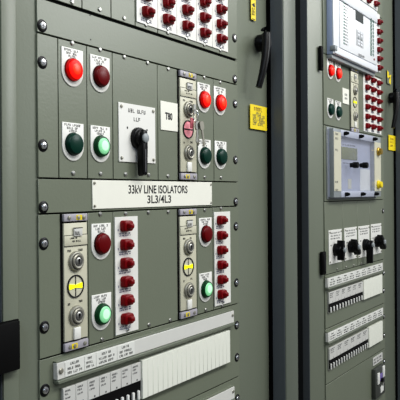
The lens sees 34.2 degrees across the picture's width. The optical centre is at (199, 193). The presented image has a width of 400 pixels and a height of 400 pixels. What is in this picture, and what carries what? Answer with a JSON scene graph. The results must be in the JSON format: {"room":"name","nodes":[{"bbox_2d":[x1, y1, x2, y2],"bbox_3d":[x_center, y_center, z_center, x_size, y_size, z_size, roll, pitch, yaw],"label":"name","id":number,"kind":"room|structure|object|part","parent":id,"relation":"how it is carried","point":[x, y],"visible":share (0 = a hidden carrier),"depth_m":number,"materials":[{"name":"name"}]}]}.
{"room":"electrical room","nodes":[
{"label":"electrical room","id":0,"kind":"room"},
{"bbox_3d":[1.343,1.464,0.380,5.000,0.050,9.000,0,0,34],"label":"floor","id":1,"kind":"structure","parent":0,"visible":0},
{"bbox_2d":[0,0,297,399],"bbox_3d":[-0.300,0.382,1.143,0.634,2.140,0.871,0,0,34],"label":"tall cabinet","id":2,"kind":"object","parent":1,"relation":"on","point":[257,183],"depth_m":0.98,"materials":[{"name":"metal"}]},
{"bbox_3d":[-0.190,-0.108,0.807,0.003,0.176,0.034,0,0,34],"label":"rack panel","id":3,"kind":"part","parent":2,"relation":"part of","materials":[{"name":"paint"}]},
{"bbox_3d":[-0.187,0.114,0.809,0.003,0.176,0.037,0,0,34],"label":"rack panel","id":4,"kind":"part","parent":2,"relation":"part of","materials":[{"name":"paint"}]},
{"bbox_3d":[-0.179,-0.331,0.826,0.003,0.175,0.077,0,0,34],"label":"rack panel","id":5,"kind":"part","parent":2,"relation":"part of","materials":[{"name":"paint"}]},
{"bbox_2d":[61,46,82,86],"bbox_3d":[-0.162,-0.163,0.839,0.010,0.049,0.038,0,0,34],"label":"lamp","id":6,"kind":"object","parent":2,"relation":"attached to","point":[71,59],"visible":1,"depth_m":0.83,"materials":[{"name":"red plastic"}]},
{"bbox_3d":[-0.166,-0.108,0.843,0.003,0.176,0.051,0,0,34],"label":"rack panel","id":7,"kind":"part","parent":2,"relation":"part of","materials":[{"name":"paint"}]},
{"bbox_2d":[62,122,83,160],"bbox_3d":[-0.161,-0.067,0.839,0.009,0.049,0.038,0,0,34],"label":"lamp","id":8,"kind":"object","parent":2,"relation":"attached to","point":[72,133],"visible":1,"depth_m":0.83,"materials":[{"name":"green plastic"}]},
{"bbox_2d":[60,213,87,352],"bbox_3d":[-0.160,0.114,0.838,0.011,0.176,0.046,0,0,34],"label":"switch","id":9,"kind":"object","parent":2,"relation":"attached to","point":[73,227],"visible":1,"depth_m":0.83,"materials":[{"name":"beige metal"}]},
{"bbox_3d":[-0.160,0.060,0.840,0.001,0.014,0.042,0,0,34],"label":"engraved plate","id":10,"kind":"part","parent":9,"relation":"part of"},
{"bbox_3d":[-0.163,0.114,0.845,0.003,0.176,0.047,0,0,34],"label":"rack panel","id":11,"kind":"part","parent":2,"relation":"part of","materials":[{"name":"paint"}]},
{"bbox_3d":[-0.141,-0.331,0.882,0.003,0.175,0.056,0,0,34],"label":"rack panel","id":12,"kind":"part","parent":2,"relation":"part of","materials":[{"name":"paint"}]},
{"bbox_3d":[-0.137,-0.108,0.886,0.003,0.176,0.050,0,0,34],"label":"rack panel","id":13,"kind":"part","parent":2,"relation":"part of","materials":[{"name":"paint"}]},
{"bbox_2d":[90,125,109,161],"bbox_3d":[-0.132,-0.067,0.882,0.010,0.049,0.038,0,0,34],"label":"lamp","id":14,"kind":"object","parent":2,"relation":"attached to","point":[99,135],"visible":1,"depth_m":0.88,"materials":[{"name":"green plastic"}]},
{"bbox_2d":[90,54,109,91],"bbox_3d":[-0.133,-0.162,0.882,0.009,0.049,0.038,0,0,34],"label":"lamp","id":15,"kind":"object","parent":2,"relation":"attached to","point":[99,66],"visible":1,"depth_m":0.88,"materials":[{"name":"red plastic"}]},
{"bbox_3d":[-0.136,0.114,0.886,0.003,0.176,0.049,0,0,34],"label":"rack panel","id":16,"kind":"part","parent":2,"relation":"part of","materials":[{"name":"paint"}]},
{"bbox_2d":[91,223,110,259],"bbox_3d":[-0.131,0.065,0.882,0.009,0.049,0.038,0,0,34],"label":"lamp","id":17,"kind":"object","parent":2,"relation":"attached to","point":[101,232],"visible":1,"depth_m":0.88,"materials":[{"name":"red plastic"}]},
{"bbox_2d":[91,292,110,329],"bbox_3d":[-0.130,0.161,0.881,0.010,0.049,0.038,0,0,34],"label":"lamp","id":18,"kind":"object","parent":2,"relation":"attached to","point":[100,303],"visible":1,"depth_m":0.88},
{"bbox_3d":[-0.111,-0.332,0.927,0.003,0.175,0.051,0,0,34],"label":"rack panel","id":19,"kind":"part","parent":2,"relation":"part of","materials":[{"name":"paint"}]},
{"bbox_3d":[-0.099,0.116,0.924,0.016,0.165,0.050,0,0,34],"label":"flag indicator strip","id":20,"kind":"part","parent":2,"relation":"part of","materials":[{"name":"white plastic"}]},
{"bbox_3d":[-0.097,0.046,0.918,0.006,0.009,0.011,0,0,34],"label":"flag knob","id":21,"kind":"part","parent":2,"relation":"part of","materials":[{"name":"red plastic"}]},
{"bbox_3d":[-0.097,0.099,0.918,0.006,0.009,0.011,0,0,34],"label":"flag knob","id":22,"kind":"part","parent":2,"relation":"part of","materials":[{"name":"red plastic"}]},
{"bbox_3d":[-0.097,0.072,0.918,0.006,0.009,0.011,0,0,34],"label":"flag knob","id":23,"kind":"part","parent":2,"relation":"part of","materials":[{"name":"red plastic"}]},
{"bbox_3d":[-0.096,0.178,0.918,0.006,0.009,0.011,0,0,34],"label":"flag knob","id":24,"kind":"part","parent":2,"relation":"part of","materials":[{"name":"red plastic"}]},
{"bbox_3d":[-0.096,0.151,0.918,0.006,0.009,0.011,0,0,34],"label":"flag knob","id":25,"kind":"part","parent":2,"relation":"part of","materials":[{"name":"red plastic"}]},
{"bbox_3d":[-0.097,0.125,0.918,0.006,0.009,0.011,0,0,34],"label":"flag knob","id":26,"kind":"part","parent":2,"relation":"part of","materials":[{"name":"red plastic"}]},
{"bbox_3d":[-0.094,-0.108,0.950,0.003,0.176,0.102,0,0,34],"label":"rack panel","id":27,"kind":"part","parent":2,"relation":"part of","materials":[{"name":"paint"}]},
{"bbox_3d":[-0.066,-0.219,0.993,0.003,0.042,0.481,0,0,34],"label":"rack panel","id":28,"kind":"part","parent":2,"relation":"part of","materials":[{"name":"paint"}]},
{"bbox_2d":[118,102,155,175],"bbox_3d":[-0.084,-0.077,0.945,0.019,0.104,0.084,0,0,34],"label":"switch","id":29,"kind":"object","parent":2,"relation":"attached to","point":[136,123],"visible":1,"depth_m":0.94,"materials":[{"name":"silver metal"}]},
{"bbox_3d":[-0.083,-0.059,0.943,0.010,0.068,0.013,0,0,34],"label":"handle","id":30,"kind":"part","parent":29,"relation":"part of","materials":[{"name":"black plastic"}]},
{"bbox_3d":[-0.064,0.002,0.993,0.003,0.042,0.481,0,0,34],"label":"rack panel","id":31,"kind":"part","parent":2,"relation":"part of","materials":[{"name":"paint"}]},
{"bbox_3d":[-0.062,0.269,0.993,0.003,0.132,0.481,0,0,34],"label":"rack panel","id":32,"kind":"part","parent":2,"relation":"part of","materials":[{"name":"paint"}]},
{"bbox_3d":[-0.060,0.223,0.986,0.010,0.028,0.428,0,0,34],"label":"label rail","id":33,"kind":"part","parent":2,"relation":"part of","materials":[{"name":"white plastic"}]},
{"bbox_2d":[61,330,229,399],"bbox_3d":[-0.061,0.271,0.985,0.008,0.056,0.401,0,0,34],"label":"block","id":34,"kind":"object","parent":2,"relation":"attached to","point":[153,374],"visible":1,"depth_m":0.97,"materials":[{"name":"grey plastic"}]},
{"bbox_3d":[-0.078,0.113,0.971,0.003,0.176,0.154,0,0,34],"label":"rack panel","id":35,"kind":"part","parent":2,"relation":"part of","materials":[{"name":"paint"}]},
{"bbox_3d":[-0.081,-0.332,0.972,0.003,0.175,0.053,0,0,34],"label":"rack panel","id":36,"kind":"part","parent":2,"relation":"part of","materials":[{"name":"paint"}]},
{"bbox_3d":[-0.073,-0.333,0.966,0.016,0.163,0.050,0,0,34],"label":"flag indicator strip","id":37,"kind":"part","parent":2,"relation":"part of","materials":[{"name":"white plastic"}]},
{"bbox_2d":[92,180,211,208],"bbox_3d":[-0.061,0.001,0.992,0.004,0.039,0.295,0,0,34],"label":"sign","id":38,"kind":"object","parent":2,"relation":"attached to","point":[106,194],"visible":1,"depth_m":0.97,"materials":[{"name":"white plastic"}]},
{"bbox_3d":[-0.070,-0.270,0.962,0.006,0.009,0.011,0,0,34],"label":"flag knob","id":39,"kind":"part","parent":2,"relation":"part of","materials":[{"name":"red plastic"}]},
{"bbox_3d":[-0.046,-0.333,1.008,0.016,0.163,0.049,0,0,34],"label":"flag indicator strip","id":40,"kind":"part","parent":2,"relation":"part of","materials":[{"name":"white plastic"}]},
{"bbox_3d":[-0.050,-0.109,1.016,0.003,0.176,0.055,0,0,34],"label":"rack panel","id":41,"kind":"part","parent":2,"relation":"part of","materials":[{"name":"paint"}]},
{"bbox_2d":[160,101,177,131],"bbox_3d":[-0.048,-0.120,1.015,0.002,0.045,0.044,0,0,34],"label":"number label","id":42,"kind":"object","parent":2,"relation":"attached to","point":[168,110],"visible":1,"depth_m":1.01,"materials":[{"name":"white plastic"}]},
{"bbox_3d":[-0.042,-0.296,1.004,0.006,0.009,0.011,0,0,34],"label":"flag knob","id":43,"kind":"part","parent":2,"relation":"part of","materials":[{"name":"red plastic"}]},
{"bbox_3d":[-0.042,-0.270,1.004,0.006,0.009,0.011,0,0,34],"label":"flag knob","id":44,"kind":"part","parent":2,"relation":"part of","materials":[{"name":"red plastic"}]},
{"bbox_3d":[-0.016,-0.333,1.052,0.016,0.163,0.055,0,0,34],"label":"flag indicator strip","id":45,"kind":"part","parent":2,"relation":"part of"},
{"bbox_2d":[177,208,196,319],"bbox_3d":[-0.018,0.113,1.050,0.011,0.176,0.050,0,0,34],"label":"switch","id":46,"kind":"object","parent":2,"relation":"attached to","point":[186,218],"visible":1,"depth_m":1.04,"materials":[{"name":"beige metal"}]},
{"bbox_3d":[-0.018,0.059,1.052,0.001,0.014,0.045,0,0,34],"label":"engraved plate","id":47,"kind":"part","parent":46,"relation":"part of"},
{"bbox_2d":[177,70,196,179],"bbox_3d":[-0.018,-0.109,1.052,0.011,0.176,0.050,0,0,34],"label":"switch","id":48,"kind":"object","parent":2,"relation":"attached to","point":[186,83],"visible":1,"depth_m":1.05,"materials":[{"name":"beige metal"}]},
{"bbox_3d":[-0.019,-0.163,1.054,0.001,0.014,0.045,0,0,34],"label":"engraved plate","id":49,"kind":"part","parent":48,"relation":"part of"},
{"bbox_2d":[190,104,205,146],"bbox_3d":[-0.003,-0.110,1.050,0.029,0.068,0.014,0,0,-19],"label":"bunch","id":50,"kind":"object","parent":48,"relation":"hanging from","point":[198,125],"visible":1,"depth_m":1.05,"materials":[{"name":"metal"}]},
{"bbox_3d":[-0.020,-0.109,1.061,0.003,0.176,0.051,0,0,34],"label":"rack panel","id":51,"kind":"part","parent":2,"relation":"part of","materials":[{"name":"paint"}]},
{"bbox_3d":[-0.013,-0.297,1.048,0.006,0.009,0.011,0,0,34],"label":"flag knob","id":52,"kind":"part","parent":2,"relation":"part of","materials":[{"name":"red plastic"}]},
{"bbox_3d":[-0.013,-0.271,1.048,0.006,0.009,0.011,0,0,34],"label":"flag knob","id":53,"kind":"part","parent":2,"relation":"part of","materials":[{"name":"red plastic"}]},
{"bbox_3d":[-0.021,0.113,1.057,0.003,0.176,0.051,0,0,34],"label":"rack panel","id":54,"kind":"part","parent":2,"relation":"part of","materials":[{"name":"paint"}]},
{"bbox_3d":[0.000,-0.333,1.094,0.003,0.175,0.239,0,0,34],"label":"rack panel","id":55,"kind":"part","parent":2,"relation":"part of","materials":[{"name":"paint"}]},
{"bbox_3d":[0.013,-0.333,1.095,0.016,0.163,0.049,0,0,34],"label":"flag indicator strip","id":56,"kind":"part","parent":2,"relation":"part of","materials":[{"name":"white plastic"}]},
{"bbox_2d":[197,82,210,112],"bbox_3d":[0.010,-0.161,1.095,0.010,0.049,0.038,0,0,34],"label":"lamp","id":57,"kind":"object","parent":2,"relation":"attached to","point":[203,90],"visible":1,"depth_m":1.09,"materials":[{"name":"red plastic"}]},
{"bbox_3d":[0.008,0.113,1.099,0.003,0.176,0.049,0,0,34],"label":"rack panel","id":58,"kind":"part","parent":2,"relation":"part of","materials":[{"name":"paint"}]},
{"bbox_2d":[198,139,211,168],"bbox_3d":[0.011,-0.067,1.095,0.009,0.049,0.038,0,0,34],"label":"lamp","id":59,"kind":"object","parent":2,"relation":"attached to","point":[204,153],"visible":0.84,"depth_m":1.09,"materials":[{"name":"green plastic"}]},
{"bbox_3d":[0.009,-0.109,1.103,0.003,0.176,0.049,0,0,34],"label":"rack panel","id":60,"kind":"part","parent":2,"relation":"part of","materials":[{"name":"paint"}]},
{"bbox_2d":[199,217,212,246],"bbox_3d":[0.012,0.066,1.096,0.009,0.049,0.038,0,0,34],"label":"lamp","id":61,"kind":"object","parent":2,"relation":"attached to","point":[205,224],"visible":1,"depth_m":1.09,"materials":[{"name":"red plastic"}]},
{"bbox_2d":[199,272,212,301],"bbox_3d":[0.013,0.159,1.095,0.010,0.049,0.038,0,0,34],"label":"lamp","id":62,"kind":"object","parent":2,"relation":"attached to","point":[205,279],"visible":1,"depth_m":1.09,"materials":[{"name":"green plastic"}]},
{"bbox_3d":[0.015,-0.296,1.090,0.006,0.009,0.011,0,0,34],"label":"flag knob","id":63,"kind":"part","parent":2,"relation":"part of","materials":[{"name":"red plastic"}]},
{"bbox_3d":[-0.061,0.402,0.993,0.003,0.132,0.481,0,0,34],"label":"rack panel","id":64,"kind":"part","parent":2,"relation":"part of","materials":[{"name":"paint"}]},
{"bbox_3d":[-0.059,0.358,0.986,0.010,0.028,0.428,0,0,34],"label":"label rail","id":65,"kind":"part","parent":2,"relation":"part of","materials":[{"name":"white plastic"}]},
{"bbox_3d":[0.041,-0.334,1.137,0.016,0.163,0.051,0,0,34],"label":"flag indicator strip","id":66,"kind":"part","parent":2,"relation":"part of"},
{"bbox_2d":[213,86,226,114],"bbox_3d":[0.038,-0.162,1.137,0.010,0.049,0.038,0,0,34],"label":"lamp","id":67,"kind":"object","parent":2,"relation":"attached to","point":[219,94],"visible":1,"depth_m":1.13,"materials":[{"name":"red plastic"}]},
{"bbox_2d":[214,141,227,168],"bbox_3d":[0.039,-0.067,1.138,0.009,0.049,0.038,0,0,34],"label":"lamp","id":68,"kind":"object","parent":2,"relation":"attached to","point":[220,154],"visible":1,"depth_m":1.13,"materials":[{"name":"green plastic"}]},
{"bbox_3d":[0.045,0.114,1.139,0.016,0.163,0.053,0,0,34],"label":"flag indicator strip","id":69,"kind":"part","parent":2,"relation":"part of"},
{"bbox_3d":[0.046,0.112,1.157,0.003,0.176,0.087,0,0,34],"label":"rack panel","id":70,"kind":"part","parent":2,"relation":"part of","materials":[{"name":"paint"}]},
{"bbox_3d":[0.046,-0.110,1.159,0.003,0.176,0.082,0,0,34],"label":"rack panel","id":71,"kind":"part","parent":2,"relation":"part of","materials":[{"name":"paint"}]},
{"bbox_2d":[251,0,255,20],"bbox_3d":[0.102,-0.361,1.243,0.001,0.059,0.018,0,0,34],"label":"warning sticker","id":72,"kind":"object","parent":2,"relation":"attached to","point":[253,2],"visible":1,"depth_m":1.24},
{"bbox_2d":[250,104,266,130],"bbox_3d":[0.114,-0.146,1.258,0.001,0.046,0.066,0,0,34],"label":"warning sticker","id":73,"kind":"object","parent":2,"relation":"attached to","point":[258,114],"visible":1,"depth_m":1.26,"materials":[{"name":"yellow"}]},
{"bbox_3d":[0.124,-0.291,1.256,0.022,0.033,0.033,0,0,34],"label":"door handle","id":74,"kind":"part","parent":2,"relation":"part of","materials":[{"name":"black plastic"}]},
{"bbox_3d":[0.121,-0.257,1.228,0.022,0.119,0.036,0,0,34],"label":"lever","id":75,"kind":"part","parent":2,"relation":"part of","materials":[{"name":"black plastic"}]},
{"bbox_3d":[0.157,0.349,1.292,0.027,2.070,0.001,0,0,34],"label":"post","id":76,"kind":"part","parent":2,"relation":"part of","materials":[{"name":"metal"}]},
{"bbox_3d":[0.165,0.349,1.322,0.051,2.080,0.056,0,0,34],"label":"corner post","id":77,"kind":"part","parent":2,"relation":"part of","materials":[{"name":"metal"}]},
{"bbox_2d":[295,0,399,399],"bbox_3d":[0.184,0.379,1.920,0.634,2.140,0.867,0,0,34],"label":"tall cabinet","id":78,"kind":"object","parent":1,"relation":"on","point":[317,214],"depth_m":1.68,"materials":[{"name":"metal"}]},
{"bbox_2d":[327,98,334,117],"bbox_3d":[0.330,-0.213,1.628,0.009,0.049,0.038,0,0,34],"label":"lamp","id":79,"kind":"object","parent":78,"relation":"attached to","point":[330,107],"visible":1,"depth_m":1.62,"materials":[{"name":"green plastic"}]},
{"bbox_2d":[327,58,334,78],"bbox_3d":[0.330,-0.311,1.629,0.010,0.049,0.038,0,0,34],"label":"lamp","id":80,"kind":"object","parent":78,"relation":"attached to","point":[330,68],"visible":1,"depth_m":1.62,"materials":[{"name":"red plastic"}]},
{"bbox_3d":[0.339,0.111,1.648,0.003,0.179,0.116,0,0,34],"label":"rack panel","id":81,"kind":"part","parent":78,"relation":"part of","materials":[{"name":"paint"}]},
{"bbox_3d":[0.350,-0.258,1.670,0.003,0.175,0.170,0,0,34],"label":"rack panel","id":82,"kind":"part","parent":78,"relation":"part of","materials":[{"name":"paint"}]},
{"bbox_2d":[328,229,346,264],"bbox_3d":[0.356,0.135,1.644,0.030,0.085,0.085,0,0,34],"label":"switch","id":83,"kind":"object","parent":78,"relation":"attached to","point":[337,249],"visible":1,"depth_m":1.63,"materials":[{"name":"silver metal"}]},
{"bbox_3d":[0.356,0.143,1.639,0.017,0.050,0.015,0,0,34],"label":"handle","id":84,"kind":"part","parent":83,"relation":"part of","materials":[{"name":"black plastic"}]},
{"bbox_2d":[335,62,341,81],"bbox_3d":[0.359,-0.312,1.671,0.010,0.049,0.038,0,0,34],"label":"lamp","id":85,"kind":"object","parent":78,"relation":"attached to","point":[338,72],"visible":1,"depth_m":1.67,"materials":[{"name":"red plastic"}]},
{"bbox_2d":[335,100,342,119],"bbox_3d":[0.359,-0.213,1.672,0.009,0.049,0.038,0,0,34],"label":"lamp","id":86,"kind":"object","parent":78,"relation":"attached to","point":[338,110],"visible":1,"depth_m":1.66,"materials":[{"name":"green plastic"}]},
{"bbox_2d":[342,88,348,104],"bbox_3d":[0.385,-0.256,1.717,0.002,0.041,0.045,0,0,34],"label":"label","id":87,"kind":"object","parent":78,"relation":"attached to","point":[345,92],"visible":1,"depth_m":1.71,"materials":[{"name":"grey"}]},
{"bbox_3d":[0.401,0.110,1.741,0.003,0.179,0.105,0,0,34],"label":"rack panel","id":88,"kind":"part","parent":78,"relation":"part of","materials":[{"name":"paint"}]},
{"bbox_3d":[0.416,-0.258,1.768,0.003,0.175,0.064,0,0,34],"label":"rack panel","id":89,"kind":"part","parent":78,"relation":"part of","materials":[{"name":"paint"}]},
{"bbox_2d":[327,0,377,76],"bbox_3d":[0.414,-0.431,1.742,0.024,0.188,0.328,0,0,34],"label":"protection relay","id":90,"kind":"object","parent":78,"relation":"attached to","point":[351,24],"visible":1,"depth_m":1.71,"materials":[{"name":"grey plastic"}]},
{"bbox_3d":[0.429,-0.426,1.750,0.003,0.118,0.278,0,0,34],"label":"panel","id":91,"kind":"part","parent":90,"relation":"part of","materials":[{"name":"white plastic"}]},
{"bbox_2d":[344,227,360,260],"bbox_3d":[0.416,0.134,1.733,0.030,0.086,0.091,0,0,34],"label":"switch","id":92,"kind":"object","parent":78,"relation":"attached to","point":[353,247],"visible":1,"depth_m":1.72,"materials":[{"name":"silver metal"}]},
{"bbox_3d":[0.413,0.142,1.725,0.017,0.044,0.042,0,0,34],"label":"handle","id":93,"kind":"part","parent":92,"relation":"part of","materials":[{"name":"black plastic"}]},
{"bbox_3d":[0.428,-0.438,1.788,0.003,0.181,0.454,0,0,34],"label":"rack panel","id":94,"kind":"part","parent":78,"relation":"part of","materials":[{"name":"paint"}]},
{"bbox_3d":[0.431,-0.075,1.788,0.003,0.188,0.454,0,0,34],"label":"rack panel","id":95,"kind":"part","parent":78,"relation":"part of","materials":[{"name":"paint"}]},
{"bbox_3d":[0.428,0.221,1.769,0.010,0.030,0.418,0,0,34],"label":"label rail","id":96,"kind":"part","parent":78,"relation":"part of","materials":[{"name":"white plastic"}]},
{"bbox_2d":[349,68,358,132],"bbox_3d":[0.422,-0.254,1.765,0.011,0.176,0.059,0,0,34],"label":"switch","id":97,"kind":"object","parent":78,"relation":"attached to","point":[353,76],"visible":0.98,"depth_m":1.76,"materials":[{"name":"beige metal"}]},
{"bbox_3d":[0.421,-0.307,1.767,0.001,0.014,0.054,0,0,34],"label":"engraved plate","id":98,"kind":"part","parent":97,"relation":"part of","materials":[{"name":"white metal"}]},
{"bbox_2d":[326,127,382,198],"bbox_3d":[0.431,-0.076,1.752,0.038,0.180,0.370,0,0,34],"label":"protection relay","id":99,"kind":"object","parent":78,"relation":"attached to","point":[353,159],"visible":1,"depth_m":1.73,"materials":[{"name":"grey plastic"}]},
{"bbox_3d":[0.403,-0.074,1.694,0.021,0.016,0.016,0,0,34],"label":"push knob","id":100,"kind":"part","parent":99,"relation":"part of","materials":[{"name":"black plastic"}]},
{"bbox_3d":[0.443,-0.076,1.754,0.021,0.016,0.016,0,0,34],"label":"push knob","id":101,"kind":"part","parent":99,"relation":"part of","materials":[{"name":"black plastic"}]},
{"bbox_3d":[0.463,-0.038,1.822,0.001,0.060,0.080,0,0,34],"label":"rating plate","id":102,"kind":"part","parent":99,"relation":"part of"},
{"bbox_2d":[327,274,381,312],"bbox_3d":[0.429,0.269,1.772,0.008,0.054,0.399,0,0,34],"label":"block","id":103,"kind":"object","parent":78,"relation":"attached to","point":[342,297],"visible":1,"depth_m":1.75,"materials":[{"name":"grey plastic"}]},
{"bbox_3d":[0.429,0.355,1.769,0.010,0.030,0.418,0,0,34],"label":"label rail","id":104,"kind":"part","parent":78,"relation":"part of","materials":[{"name":"white plastic"}]},
{"bbox_3d":[0.433,0.267,1.788,0.003,0.132,0.454,0,0,34],"label":"rack panel","id":105,"kind":"part","parent":78,"relation":"part of","materials":[{"name":"paint"}]},
{"bbox_3d":[0.436,0.560,1.788,0.003,0.176,0.454,0,0,34],"label":"rack panel","id":106,"kind":"part","parent":78,"relation":"part of","materials":[{"name":"paint"}]},
{"bbox_3d":[0.435,0.402,1.788,0.003,0.135,0.454,0,0,34],"label":"rack panel","id":107,"kind":"part","parent":78,"relation":"part of","materials":[{"name":"paint"}]},
{"bbox_2d":[328,320,382,369],"bbox_3d":[0.430,0.408,1.772,0.008,0.057,0.399,0,0,34],"label":"block","id":108,"kind":"object","parent":78,"relation":"attached to","point":[345,349],"visible":1,"depth_m":1.75,"materials":[{"name":"grey plastic"}]},
{"bbox_3d":[0.446,-0.258,1.813,0.003,0.175,0.041,0,0,34],"label":"rack panel","id":109,"kind":"part","parent":78,"relation":"part of","materials":[{"name":"paint"}]},
{"bbox_3d":[0.459,0.110,1.827,0.003,0.179,0.101,0,0,34],"label":"rack panel","id":110,"kind":"part","parent":78,"relation":"part of","materials":[{"name":"paint"}]},
{"bbox_2d":[358,225,374,262],"bbox_3d":[0.473,0.143,1.818,0.030,0.105,0.089,0,0,34],"label":"switch","id":111,"kind":"object","parent":78,"relation":"attached to","point":[367,245],"visible":1,"depth_m":1.81,"materials":[{"name":"white plastic"}]},
{"bbox_2d":[358,225,369,257],"bbox_3d":[0.462,0.135,1.825,0.004,0.088,0.089,0,0,34],"label":"switch plate","id":112,"kind":"object","parent":111,"relation":"attached to","point":[363,231],"depth_m":1.81,"materials":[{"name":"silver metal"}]},
{"bbox_3d":[0.475,0.163,1.816,0.017,0.064,0.013,0,0,34],"label":"handle","id":113,"kind":"part","parent":111,"relation":"part of","materials":[{"name":"black plastic"}]},
{"bbox_3d":[0.488,-0.576,1.862,0.016,0.069,0.165,0,0,34],"label":"flag indicator strip","id":114,"kind":"part","parent":78,"relation":"part of","materials":[{"name":"white plastic"}]},
{"bbox_3d":[0.427,-0.603,1.788,0.003,0.145,0.454,0,0,34],"label":"rack panel","id":115,"kind":"part","parent":78,"relation":"part of","materials":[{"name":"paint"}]},
{"bbox_3d":[0.507,-0.259,1.904,0.003,0.175,0.175,0,0,34],"label":"rack panel","id":116,"kind":"part","parent":78,"relation":"part of","materials":[{"name":"paint"}]},
{"bbox_3d":[0.508,-0.259,1.889,0.016,0.166,0.153,0,0,34],"label":"flag indicator strip","id":117,"kind":"part","parent":78,"relation":"part of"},
{"bbox_3d":[0.523,0.109,1.923,0.003,0.179,0.128,0,0,34],"label":"rack panel","id":118,"kind":"part","parent":78,"relation":"part of","materials":[{"name":"paint"}]},
{"bbox_2d":[373,352,382,365],"bbox_3d":[0.524,0.489,1.916,0.002,0.023,0.084,0,0,34],"label":"label","id":119,"kind":"object","parent":78,"relation":"attached to","point":[378,358],"visible":1,"depth_m":1.91,"materials":[{"name":"grey"}]},
{"bbox_2d":[372,363,384,399],"bbox_3d":[0.527,0.550,1.903,0.022,0.086,0.084,0,0,34],"label":"box","id":120,"kind":"object","parent":78,"relation":"attached to","point":[378,373],"visible":1,"depth_m":1.88,"materials":[{"name":"black plastic"}]},
{"bbox_3d":[0.532,-0.449,1.939,0.002,0.174,0.030,0,0,34],"label":"backing plate","id":121,"kind":"part","parent":78,"relation":"part of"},
{"bbox_2d":[371,223,386,254],"bbox_3d":[0.530,0.134,1.905,0.030,0.089,0.092,0,0,34],"label":"switch","id":122,"kind":"object","parent":78,"relation":"attached to","point":[377,238],"visible":0.98,"depth_m":1.90,"materials":[{"name":"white plastic"}]},
{"bbox_2d":[371,223,381,254],"bbox_3d":[0.518,0.134,1.913,0.002,0.089,0.092,0,0,34],"label":"switch plate","id":123,"kind":"object","parent":122,"relation":"attached to","point":[375,228],"depth_m":1.90,"materials":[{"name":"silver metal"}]},
{"bbox_3d":[0.532,0.142,1.901,0.017,0.044,0.042,0,0,34],"label":"handle","id":124,"kind":"part","parent":122,"relation":"part of","materials":[{"name":"black plastic"}]},
{"bbox_3d":[0.537,-0.449,1.935,0.016,0.174,0.031,0,0,34],"label":"flag indicator strip","id":125,"kind":"part","parent":78,"relation":"part of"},
{"bbox_2d":[387,70,390,84],"bbox_3d":[0.590,-0.362,2.025,0.001,0.043,0.039,0,0,34],"label":"sticker","id":126,"kind":"object","parent":78,"relation":"attached to","point":[388,71],"visible":1,"depth_m":2.02,"materials":[{"name":"paint"}]},
{"bbox_3d":[0.606,-0.299,2.030,0.022,0.033,0.033,0,0,34],"label":"door handle","id":127,"kind":"part","parent":78,"relation":"part of","materials":[{"name":"black plastic"}]},
{"bbox_2d":[388,135,395,150],"bbox_3d":[0.605,-0.159,2.045,0.001,0.047,0.070,0,0,34],"label":"warning sticker","id":128,"kind":"object","parent":78,"relation":"attached to","point":[391,139],"visible":1,"depth_m":2.04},
{"bbox_3d":[0.603,-0.262,2.002,0.022,0.124,0.036,0,0,34],"label":"lever","id":129,"kind":"part","parent":78,"relation":"part of","materials":[{"name":"black plastic"}]},
{"bbox_3d":[0.640,0.345,2.068,0.027,2.070,0.001,0,0,34],"label":"post","id":130,"kind":"part","parent":78,"relation":"part of","materials":[{"name":"metal"}]}
]}

